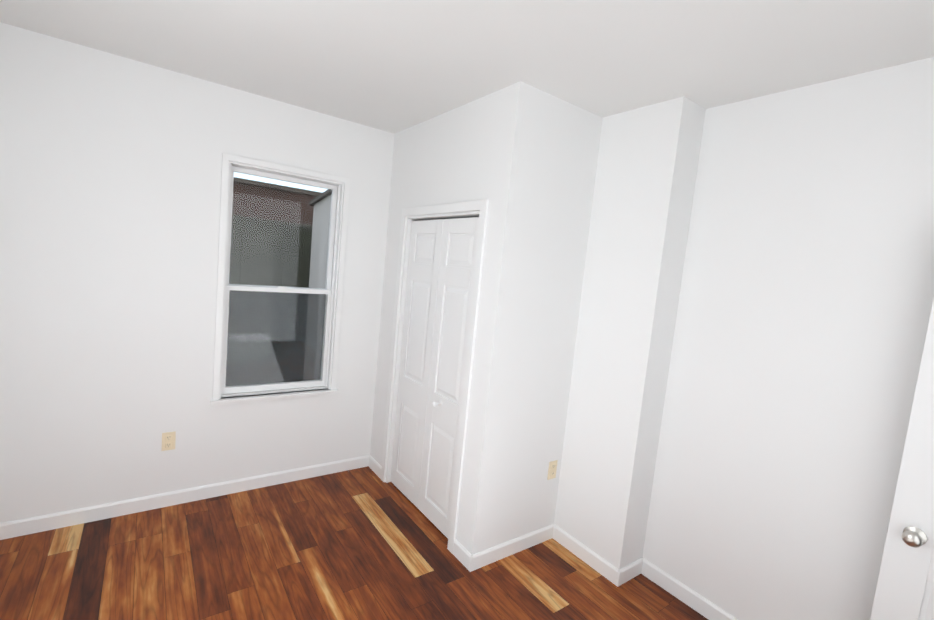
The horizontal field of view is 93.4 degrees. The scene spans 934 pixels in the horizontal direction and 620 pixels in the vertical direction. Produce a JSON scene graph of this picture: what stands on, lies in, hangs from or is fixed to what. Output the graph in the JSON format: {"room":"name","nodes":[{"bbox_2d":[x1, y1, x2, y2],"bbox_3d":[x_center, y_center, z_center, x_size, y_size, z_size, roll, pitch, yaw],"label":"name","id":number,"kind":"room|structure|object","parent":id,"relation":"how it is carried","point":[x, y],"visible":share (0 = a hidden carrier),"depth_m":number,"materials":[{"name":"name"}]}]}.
{"room":"empty bedroom","nodes":[
{"label":"empty bedroom","id":0,"kind":"room"},
{"bbox_2d":[0,22,394,522],"bbox_3d":[-1.266,-0.060,3.120,3.118,2.620,0.160,1,7,-36],"label":"wall","id":1,"kind":"structure","parent":0,"point":[110,177],"depth_m":2.54,"materials":[{"name":"paint"}]},
{"bbox_2d":[162,431,175,450],"bbox_3d":[-1.853,0.815,2.734,0.070,0.114,0.009,1,7,-36],"label":"electrical outlet","id":2,"kind":"object","parent":1,"relation":"attached to","point":[168,440],"visible":1,"depth_m":2.73,"materials":[{"name":"beige plastic"}]},
{"bbox_2d":[0,455,369,539],"bbox_3d":[-1.692,1.197,2.912,2.238,0.088,0.013,1,7,-36],"label":"baseboard","id":3,"kind":"structure","parent":1,"relation":"attached to","point":[26,526],"depth_m":2.76,"materials":[{"name":"paint"}]},
{"bbox_2d":[210,153,349,405],"bbox_3d":[-1.286,-0.171,3.063,0.831,1.596,0.200,1,7,-36],"label":"window","id":4,"kind":"structure","parent":1,"relation":"in","point":[274,339],"depth_m":3.11,"materials":[{"name":"paint"}]},
{"bbox_2d":[0,466,707,619],"bbox_3d":[0.133,1.617,1.141,3.718,0.060,5.410,1,7,-36],"label":"floor","id":5,"kind":"structure","parent":0,"point":[365,543],"depth_m":2.34,"materials":[{"name":"brown wood"}]},
{"bbox_2d":[370,81,536,554],"bbox_3d":[-0.216,0.059,2.928,0.120,2.620,1.402,1,7,-36],"label":"wall","id":6,"kind":"structure","parent":0,"point":[478,149],"depth_m":2.44,"materials":[{"name":"paint"}]},
{"bbox_2d":[390,217,478,537],"bbox_3d":[-0.256,0.386,2.895,0.095,1.952,0.842,1,7,-36],"label":"closet door","id":7,"kind":"structure","parent":6,"relation":"in","point":[441,264],"depth_m":2.87,"materials":[{"name":"paint"}]},
{"bbox_2d":[381,199,488,553],"bbox_3d":[-0.223,0.350,2.914,0.136,2.048,0.990,1,7,-36],"label":"door frame","id":8,"kind":"structure","parent":6,"relation":"attached to","point":[408,217],"depth_m":2.72,"materials":[{"name":"paint"}]},
{"bbox_2d":[368,455,737,619],"bbox_3d":[0.620,1.471,2.367,0.893,0.088,3.650,1,7,-36],"label":"baseboard","id":9,"kind":"structure","parent":6,"relation":"attached to","point":[466,558],"depth_m":2.51,"materials":[{"name":"paint"}]},
{"bbox_2d":[0,0,933,133],"bbox_3d":[0.390,-1.068,0.882,3.718,0.120,5.410,1,7,-36],"label":"ceiling","id":10,"kind":"structure","parent":0,"point":[394,66],"depth_m":1.91,"materials":[{"name":"paint"}]},
{"bbox_2d":[489,89,602,547],"bbox_3d":[0.423,0.151,2.607,0.538,2.620,0.120,1,7,-36],"label":"wall","id":11,"kind":"structure","parent":0,"point":[561,179],"depth_m":2.54,"materials":[{"name":"paint"}]},
{"bbox_2d":[547,460,557,479],"bbox_3d":[0.535,1.000,2.749,0.070,0.114,0.009,1,7,-36],"label":"electrical outlet","id":12,"kind":"object","parent":11,"relation":"attached to","point":[552,469],"visible":1,"depth_m":2.74,"materials":[{"name":"beige plastic"}]},
{"bbox_2d":[554,96,705,569],"bbox_3d":[0.873,0.192,2.635,0.223,2.620,0.610,1,7,-36],"label":"column","id":13,"kind":"structure","parent":0,"point":[646,173],"depth_m":2.45,"materials":[{"name":"paint"}]},
{"bbox_2d":[642,57,933,619],"bbox_3d":[1.568,0.323,1.967,0.120,2.620,5.410,1,7,-36],"label":"wall","id":14,"kind":"structure","parent":0,"point":[806,297],"depth_m":1.98,"materials":[{"name":"paint"}]},
{"bbox_3d":[0.938,0.444,0.078,3.118,2.620,0.120,1,7,-36],"label":"wall","id":15,"kind":"structure","parent":0,"visible":0},
{"bbox_2d":[870,298,933,619],"bbox_3d":[1.812,0.717,1.320,0.161,1.987,0.771,1,7,-36],"label":"entry door","id":16,"kind":"structure","parent":15,"relation":"in","point":[905,587],"depth_m":1.57,"materials":[{"name":"paint"}]},
{"label":"outside","id":17,"kind":"structure","parent":0,"visible":0},
{"bbox_3d":[-8.519,1.721,23.093,45.000,0.100,39.820,1,7,-36],"label":"ground","id":18,"kind":"structure","parent":17,"visible":0},
{"bbox_2d":[229,215,312,287],"bbox_3d":[-3.701,0.464,12.283,22.000,5.370,0.520,1,7,-36],"label":"screen","id":19,"kind":"object","parent":18,"relation":"on","point":[302,259],"depth_m":10.89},
{"bbox_2d":[232,177,321,224],"bbox_3d":[-8.378,-1.406,18.764,22.100,6.950,6.100,1,7,-36],"label":"houses","id":20,"kind":"structure","parent":18,"relation":"on","point":[273,200],"depth_m":15.71},
{"bbox_2d":[309,189,331,287],"bbox_3d":[-0.234,0.559,8.544,4.160,6.554,5.860,1,7,-36],"label":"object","id":21,"kind":"structure","parent":18,"relation":"on","point":[314,202],"depth_m":9.01,"materials":[{"name":"paint"}]}
]}

